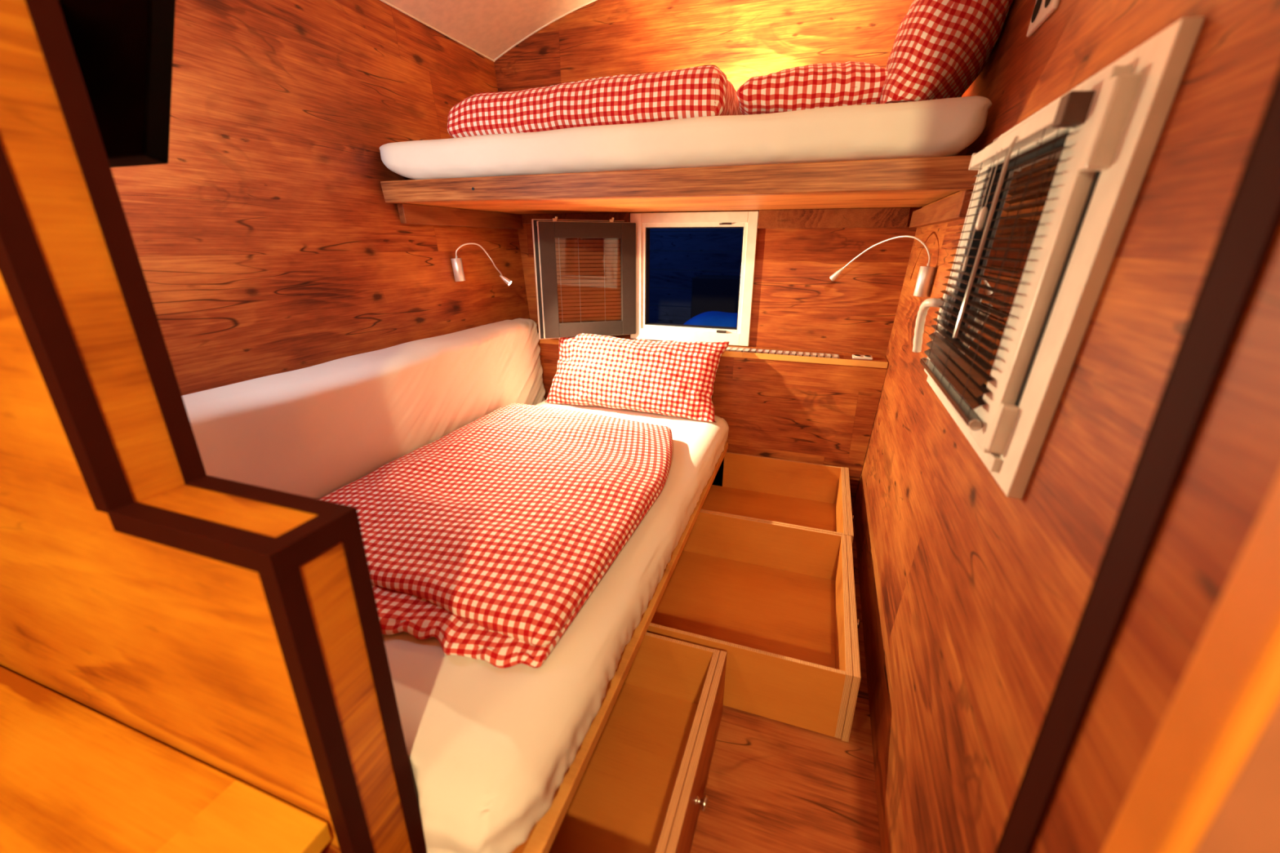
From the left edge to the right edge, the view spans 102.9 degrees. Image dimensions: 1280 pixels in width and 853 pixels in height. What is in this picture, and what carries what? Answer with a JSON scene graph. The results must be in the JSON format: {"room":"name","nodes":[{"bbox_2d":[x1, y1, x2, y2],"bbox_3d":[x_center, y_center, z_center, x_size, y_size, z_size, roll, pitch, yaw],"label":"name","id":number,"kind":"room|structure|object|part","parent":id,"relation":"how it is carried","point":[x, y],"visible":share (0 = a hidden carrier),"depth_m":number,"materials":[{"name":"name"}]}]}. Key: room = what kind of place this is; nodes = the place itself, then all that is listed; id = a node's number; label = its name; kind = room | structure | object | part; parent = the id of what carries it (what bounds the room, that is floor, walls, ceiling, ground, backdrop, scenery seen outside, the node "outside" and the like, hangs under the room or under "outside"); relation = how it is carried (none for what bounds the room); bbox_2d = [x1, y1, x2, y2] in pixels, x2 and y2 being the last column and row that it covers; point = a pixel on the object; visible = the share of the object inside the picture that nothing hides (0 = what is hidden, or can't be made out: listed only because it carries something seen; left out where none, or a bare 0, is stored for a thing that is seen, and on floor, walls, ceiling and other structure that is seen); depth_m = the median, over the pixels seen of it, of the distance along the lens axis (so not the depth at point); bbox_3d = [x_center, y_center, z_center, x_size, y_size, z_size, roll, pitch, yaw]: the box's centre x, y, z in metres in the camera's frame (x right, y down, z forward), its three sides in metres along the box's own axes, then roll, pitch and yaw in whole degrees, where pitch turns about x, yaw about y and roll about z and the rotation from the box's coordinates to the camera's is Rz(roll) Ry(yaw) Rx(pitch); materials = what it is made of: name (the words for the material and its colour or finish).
{"room":"camper van interior","nodes":[
{"label":"camper van interior","id":0,"kind":"room"},
{"bbox_2d":[0,0,426,852],"bbox_3d":[-0.935,-0.189,0.717,1.144,2.299,0.120,7,21,18],"label":"wall partition","id":1,"kind":"structure","parent":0,"point":[233,627],"depth_m":0.68,"materials":[{"name":"brown wood"}]},
{"bbox_3d":[-0.702,-0.559,0.446,0.029,1.418,0.029,7,21,18],"label":"edge trim","id":2,"kind":"part","parent":1,"relation":"part of","materials":[{"name":"brown wood"}]},
{"bbox_3d":[-0.672,-0.587,0.526,0.029,1.418,0.029,7,21,18],"label":"edge trim","id":3,"kind":"part","parent":1,"relation":"part of","materials":[{"name":"brown wood"}]},
{"bbox_3d":[-0.553,0.138,0.639,0.298,0.030,0.030,7,21,18],"label":"edge trim","id":4,"kind":"part","parent":1,"relation":"part of","materials":[{"name":"brown wood"}]},
{"bbox_3d":[-0.523,0.109,0.719,0.298,0.030,0.030,7,21,18],"label":"edge trim","id":5,"kind":"part","parent":1,"relation":"part of","materials":[{"name":"brown wood"}]},
{"bbox_3d":[-0.411,0.141,0.637,0.030,0.034,0.111,7,21,18],"label":"trim","id":6,"kind":"part","parent":1,"relation":"part of","materials":[{"name":"brown wood"}]},
{"bbox_3d":[-0.428,0.557,0.742,0.029,0.881,0.029,7,21,18],"label":"edge trim","id":7,"kind":"part","parent":1,"relation":"part of","materials":[{"name":"brown wood"}]},
{"bbox_3d":[-0.398,0.529,0.822,0.029,0.881,0.029,7,21,18],"label":"edge trim","id":8,"kind":"part","parent":1,"relation":"part of","materials":[{"name":"brown wood"}]},
{"bbox_2d":[110,0,529,395],"bbox_3d":[-1.421,-0.149,0.904,0.224,2.094,4.550,7,21,18],"label":"wall","id":9,"kind":"structure","parent":0,"point":[268,241],"depth_m":1.65,"materials":[{"name":"brown wood"}]},
{"bbox_2d":[57,0,175,167],"bbox_3d":[-1.030,-0.668,0.886,0.548,0.409,0.195,7,21,18],"label":"television","id":10,"kind":"object","parent":9,"relation":"attached to","point":[123,49],"visible":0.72,"depth_m":0.83,"materials":[{"name":"black plastic"}]},
{"bbox_2d":[380,0,494,62],"bbox_3d":[-1.480,-1.113,0.553,0.008,0.008,4.500,7,21,18],"label":"trim","id":11,"kind":"structure","parent":9,"relation":"attached to","point":[383,1],"depth_m":2.16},
{"bbox_2d":[396,203,523,229],"bbox_3d":[-0.795,-0.977,2.391,0.034,0.074,0.862,7,21,18],"label":"batten","id":12,"kind":"object","parent":9,"relation":"attached to","point":[409,213],"visible":0.92,"depth_m":2.28,"materials":[{"name":"brown wood"}]},
{"bbox_2d":[450,242,511,285],"bbox_3d":[-0.713,-0.743,2.329,0.281,0.181,0.099,3,20,8],"label":"reading lamp","id":13,"kind":"object","parent":9,"relation":"attached to","point":[457,266],"visible":1,"depth_m":2.31,"materials":[{"name":"plastic"}]},
{"bbox_2d":[384,0,591,59],"bbox_3d":[-0.511,-1.111,0.189,2.180,0.299,4.600,7,21,18],"label":"ceiling","id":14,"kind":"structure","parent":0,"point":[489,27],"depth_m":2.25,"materials":[{"name":"white paint"}]},
{"bbox_2d":[493,0,921,355],"bbox_3d":[0.245,-0.861,2.558,2.180,2.327,0.050,7,21,18],"label":"wall","id":15,"kind":"structure","parent":0,"point":[796,304],"depth_m":2.32,"materials":[{"name":"brown wood"}]},
{"bbox_2d":[493,0,596,61],"bbox_3d":[0.255,-1.814,2.181,2.097,0.242,0.008,7,21,18],"label":"trim","id":16,"kind":"structure","parent":15,"relation":"attached to","point":[592,1],"depth_m":2.42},
{"bbox_2d":[521,212,630,223],"bbox_3d":[-0.342,-1.086,2.657,0.617,0.046,0.021,7,21,18],"label":"batten","id":17,"kind":"object","parent":15,"relation":"attached to","point":[526,218],"visible":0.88,"depth_m":2.63,"materials":[{"name":"brown wood"}]},
{"bbox_2d":[531,211,759,346],"bbox_3d":[0.015,-0.717,2.502,1.035,0.626,0.394,7,21,18],"label":"window","id":18,"kind":"structure","parent":15,"relation":"in","point":[748,220],"depth_m":2.54,"materials":[{"name":"white plastic"}]},
{"bbox_3d":[-0.267,-0.745,2.583,0.512,0.586,0.068,-6,21,-17],"label":"window sash","id":19,"kind":"part","parent":18,"relation":"part of","materials":[{"name":"grey plastic"}]},
{"bbox_2d":[555,237,621,322],"bbox_3d":[-0.260,-0.739,2.585,0.338,0.410,0.012,-6,21,-17],"label":"blind","id":20,"kind":"object","parent":18,"relation":"attached to","point":[575,251],"visible":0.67,"depth_m":2.58,"materials":[{"name":"white plastic"}]},
{"bbox_3d":[-0.395,-0.723,2.538,0.002,0.410,0.002,7,21,18],"label":"cord","id":21,"kind":"part","parent":20,"relation":"part of","materials":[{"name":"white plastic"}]},
{"bbox_3d":[-0.305,-0.732,2.566,0.002,0.410,0.002,-3,20,-10],"label":"cord","id":22,"kind":"part","parent":20,"relation":"part of","materials":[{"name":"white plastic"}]},
{"bbox_3d":[-0.181,-0.746,2.604,0.002,0.410,0.002,7,21,18],"label":"cord","id":23,"kind":"part","parent":20,"relation":"part of","materials":[{"name":"fabric"}]},
{"bbox_3d":[0.267,-0.750,2.582,0.530,0.524,0.053,7,21,18],"label":"frame","id":24,"kind":"part","parent":18,"relation":"part of","materials":[{"name":"white plastic"}]},
{"bbox_3d":[0.412,-0.481,2.583,0.045,0.010,0.018,7,21,18],"label":"strike plate","id":25,"kind":"part","parent":18,"relation":"part of","materials":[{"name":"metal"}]},
{"bbox_2d":[757,207,910,228],"bbox_3d":[0.845,-0.924,2.264,0.626,0.078,0.029,7,21,18],"label":"batten","id":26,"kind":"object","parent":15,"relation":"attached to","point":[890,217],"visible":1,"depth_m":2.24,"materials":[{"name":"brown wood"}]},
{"bbox_2d":[689,506,880,852],"bbox_3d":[-0.518,0.976,0.939,2.180,0.040,4.600,7,21,18],"label":"floor","id":27,"kind":"structure","parent":0,"point":[772,786],"depth_m":1.21,"materials":[{"name":"brown wood"}]},
{"bbox_2d":[0,666,331,852],"bbox_3d":[-1.040,0.850,0.596,0.953,0.425,0.823,7,21,18],"label":"table","id":28,"kind":"object","parent":27,"relation":"on","point":[74,779],"visible":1,"depth_m":0.77,"materials":[{"name":"brown wood"}]},
{"bbox_2d":[420,442,860,852],"bbox_3d":[-0.172,0.500,1.819,1.792,0.262,2.075,7,21,18],"label":"drawers","id":29,"kind":"object","parent":27,"relation":"on","point":[753,610],"visible":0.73,"depth_m":1.40,"materials":[{"name":"brown wood"}]},
{"bbox_2d":[182,318,545,499],"bbox_3d":[-0.892,-0.001,1.959,0.260,0.585,1.987,7,21,18],"label":"bolster","id":30,"kind":"object","parent":29,"relation":"on","point":[315,431],"visible":0.51,"depth_m":1.64,"materials":[{"name":"white fabric"}]},
{"bbox_2d":[382,400,728,852],"bbox_3d":[-0.356,0.275,1.821,1.076,0.184,2.046,7,21,18],"label":"mattress","id":31,"kind":"object","parent":29,"relation":"on","point":[490,748],"visible":0.2,"depth_m":0.95,"materials":[{"name":"white fabric"}]},
{"bbox_2d":[319,403,672,668],"bbox_3d":[-0.409,0.166,1.708,0.940,0.096,1.402,7,21,18],"label":"duvet","id":32,"kind":"object","parent":31,"relation":"on","point":[487,539],"visible":0.88,"depth_m":1.37,"materials":[{"name":"red fabric"}]},
{"bbox_2d":[545,333,729,422],"bbox_3d":[-0.044,-0.266,2.530,0.924,0.353,0.226,7,21,18],"label":"pillow","id":33,"kind":"object","parent":31,"relation":"on","point":[671,378],"visible":0.99,"depth_m":2.46,"materials":[{"name":"red fabric"}]},
{"bbox_3d":[0.111,0.428,1.686,0.032,0.034,2.076,7,21,17],"label":"rail","id":34,"kind":"part","parent":29,"relation":"part of","materials":[{"name":"brown wood"}]},
{"bbox_3d":[-0.213,0.739,1.205,0.682,0.211,0.602,7,21,18],"label":"drawer","id":35,"kind":"part","parent":29,"relation":"part of","materials":[{"name":"brown wood"}]},
{"bbox_3d":[0.127,0.780,1.060,0.026,0.030,0.030,7,21,18],"label":"knob","id":36,"kind":"part","parent":29,"relation":"part of","materials":[{"name":"metal"}]},
{"bbox_3d":[0.315,0.564,1.697,0.682,0.211,0.683,7,21,18],"label":"drawer","id":37,"kind":"part","parent":29,"relation":"part of","materials":[{"name":"brown wood"}]},
{"bbox_3d":[0.543,0.355,2.282,0.682,0.211,0.636,7,21,18],"label":"drawer","id":38,"kind":"part","parent":29,"relation":"part of","materials":[{"name":"brown wood"}]},
{"bbox_3d":[0.660,0.605,1.568,0.026,0.030,0.030,7,21,18],"label":"knob","id":39,"kind":"part","parent":29,"relation":"part of","materials":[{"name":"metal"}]},
{"bbox_2d":[537,337,888,507],"bbox_3d":[0.234,-0.071,2.722,1.869,0.730,0.165,7,21,18],"label":"wall panel","id":40,"kind":"object","parent":27,"relation":"on","point":[806,409],"visible":0.41,"depth_m":2.44,"materials":[{"name":"brown wood"}]},
{"bbox_3d":[0.237,-0.404,2.607,1.869,0.022,0.157,7,21,18],"label":"shelf","id":41,"kind":"part","parent":40,"relation":"part of","materials":[{"name":"brown wood"}]},
{"bbox_2d":[725,346,839,358],"bbox_3d":[0.328,-0.397,2.550,1.254,0.004,0.074,7,21,18],"label":"vent grille","id":42,"kind":"object","parent":40,"relation":"on","point":[731,348],"visible":0.39,"depth_m":2.43,"materials":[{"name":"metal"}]},
{"bbox_2d":[852,354,872,359],"bbox_3d":[1.014,-0.318,2.324,0.085,0.011,0.055,7,21,18],"label":"power socket","id":43,"kind":"object","parent":40,"relation":"on","point":[854,356],"visible":1,"depth_m":2.31,"materials":[{"name":"white plastic"}]},
{"bbox_2d":[853,0,1279,852],"bbox_3d":[0.451,0.043,0.268,0.196,2.174,4.550,7,21,18],"label":"wall","id":44,"kind":"structure","parent":0,"point":[974,596],"depth_m":0.73,"materials":[{"name":"brown wood"}]},
{"bbox_2d":[829,235,935,297],"bbox_3d":[0.890,-0.599,1.872,0.090,0.192,0.541,-4,20,-12],"label":"reading lamp","id":45,"kind":"object","parent":44,"relation":"attached to","point":[926,274],"visible":1,"depth_m":1.65,"materials":[{"name":"plastic"}]},
{"bbox_2d":[909,190,973,227],"bbox_3d":[0.999,-0.720,1.724,0.037,0.064,0.954,7,21,18],"label":"batten","id":46,"kind":"object","parent":44,"relation":"attached to","point":[951,208],"visible":0.78,"depth_m":1.52,"materials":[{"name":"brown wood"}]},
{"bbox_2d":[380,155,978,213],"bbox_3d":[0.091,-0.906,2.009,1.973,0.086,0.993,7,21,18],"label":"platform","id":47,"kind":"object","parent":46,"relation":"on","point":[911,182],"visible":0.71,"depth_m":1.61,"materials":[{"name":"brown wood"}]},
{"bbox_2d":[379,95,992,179],"bbox_3d":[0.090,-1.014,1.979,1.975,0.134,0.953,7,21,18],"label":"mattress","id":48,"kind":"object","parent":47,"relation":"on","point":[939,127],"visible":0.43,"depth_m":1.48,"materials":[{"name":"white fabric"}]},
{"bbox_2d":[447,64,742,137],"bbox_3d":[-0.164,-1.135,1.871,1.046,0.158,0.472,7,21,18],"label":"duvet","id":49,"kind":"object","parent":48,"relation":"on","point":[702,91],"visible":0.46,"depth_m":1.65,"materials":[{"name":"red fabric"}]},
{"bbox_2d":[736,61,887,115],"bbox_3d":[0.568,-1.071,1.679,0.465,0.173,0.520,5,20,13],"label":"pillow","id":50,"kind":"object","parent":48,"relation":"on","point":[814,86],"visible":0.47,"depth_m":1.47,"materials":[{"name":"red fabric"}]},
{"bbox_2d":[879,0,1013,103],"bbox_3d":[0.863,-1.172,1.442,0.307,0.525,0.507,7,21,18],"label":"pillow","id":51,"kind":"object","parent":48,"relation":"on","point":[940,47],"visible":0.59,"depth_m":1.31,"materials":[{"name":"red fabric"}]},
{"bbox_2d":[1026,0,1059,36],"bbox_3d":[0.830,-0.870,1.038,0.015,0.082,0.155,7,21,18],"label":"power socket","id":52,"kind":"object","parent":44,"relation":"attached to","point":[1043,9],"visible":1,"depth_m":1.05,"materials":[{"name":"white plastic"}]},
{"bbox_2d":[912,16,1204,499],"bbox_3d":[0.685,-0.280,0.966,0.166,0.581,0.720,7,21,18],"label":"window","id":53,"kind":"structure","parent":44,"relation":"in","point":[1108,157],"depth_m":0.71,"materials":[{"name":"white plastic"}]},
{"bbox_2d":[920,90,1095,431],"bbox_3d":[0.659,-0.305,0.997,0.064,0.485,0.542,7,21,18],"label":"blind","id":54,"kind":"object","parent":53,"relation":"attached to","point":[968,379],"visible":0.99,"depth_m":0.91,"materials":[{"name":"white plastic"}]},
{"bbox_3d":[0.644,-0.087,1.079,0.020,0.012,0.518,7,21,18],"label":"rail","id":55,"kind":"part","parent":54,"relation":"part of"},
{"bbox_3d":[0.711,-0.354,1.161,0.031,0.442,0.001,7,21,18],"label":"ladder cord","id":56,"kind":"part","parent":54,"relation":"part of","materials":[{"name":"fabric"}]},
{"bbox_3d":[0.728,-0.351,1.156,0.031,0.442,0.001,7,21,18],"label":"ladder cord","id":57,"kind":"part","parent":54,"relation":"part of","materials":[{"name":"fabric"}]},
{"bbox_3d":[0.651,-0.297,1.001,0.031,0.442,0.001,7,21,18],"label":"ladder cord","id":58,"kind":"part","parent":54,"relation":"part of","materials":[{"name":"fabric"}]},
{"bbox_3d":[0.658,-0.414,0.990,0.018,0.215,0.006,7,21,18],"label":"pull cord","id":59,"kind":"part","parent":54,"relation":"part of","materials":[{"name":"white fabric"}]},
{"bbox_3d":[0.667,-0.294,0.996,0.031,0.442,0.001,7,21,18],"label":"ladder cord","id":60,"kind":"part","parent":54,"relation":"part of","materials":[{"name":"fabric"}]},
{"bbox_3d":[0.653,-0.456,0.943,0.008,0.105,0.002,7,21,18],"label":"pull cord","id":61,"kind":"part","parent":54,"relation":"part of","materials":[{"name":"white fabric"}]},
{"bbox_3d":[0.591,-0.240,0.841,0.031,0.442,0.001,7,21,18],"label":"ladder cord","id":62,"kind":"part","parent":54,"relation":"part of","materials":[{"name":"fabric"}]},
{"bbox_3d":[0.607,-0.236,0.836,0.031,0.442,0.001,7,21,18],"label":"ladder cord","id":63,"kind":"part","parent":54,"relation":"part of","materials":[{"name":"fabric"}]},
{"bbox_3d":[0.674,-0.514,0.915,0.025,0.027,0.532,7,21,18],"label":"head rail","id":64,"kind":"part","parent":54,"relation":"part of","materials":[{"name":"white plastic"}]},
{"bbox_3d":[0.697,-0.295,0.984,0.033,0.427,0.440,7,21,18],"label":"pane","id":65,"kind":"part","parent":53,"relation":"part of","materials":[{"name":"clear glass"}]},
{"bbox_3d":[0.686,-0.295,0.987,0.069,0.527,0.602,7,21,18],"label":"sash frame","id":66,"kind":"part","parent":53,"relation":"part of","materials":[{"name":"white plastic"}]},
{"bbox_2d":[995,67,1279,852],"bbox_3d":[0.417,0.031,0.264,0.183,2.200,0.159,7,21,18],"label":"doorway","id":67,"kind":"structure","parent":44,"relation":"in","point":[1159,732],"depth_m":0.31,"materials":[{"name":"brown wood"}]},
{"bbox_3d":[0.428,0.025,0.280,0.173,2.200,0.113,7,21,18],"label":"panel","id":68,"kind":"part","parent":67,"relation":"part of","materials":[{"name":"brown wood"}]},
{"bbox_3d":[0.318,0.040,0.239,0.014,2.200,0.043,7,21,18],"label":"door casing","id":69,"kind":"part","parent":67,"relation":"part of","materials":[{"name":"brown wood"}]},
{"label":"outside","id":70,"kind":"structure","parent":0,"visible":0},
{"bbox_3d":[0.681,0.056,5.257,10.000,0.020,4.250,7,21,18],"label":"ground","id":71,"kind":"structure","parent":70,"visible":0},
{"bbox_2d":[648,227,742,324],"bbox_3d":[0.409,-1.395,4.542,6.800,3.192,0.020,7,21,18],"label":"wall","id":72,"kind":"structure","parent":71,"relation":"on","point":[659,241],"depth_m":4.52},
{"bbox_2d":[684,311,737,327],"bbox_3d":[0.863,-0.157,3.845,1.220,1.354,0.600,7,21,18],"label":"cover","id":73,"kind":"object","parent":71,"relation":"on","point":[715,318],"visible":0.06,"depth_m":3.58,"materials":[{"name":"blue fabric"}]}
]}

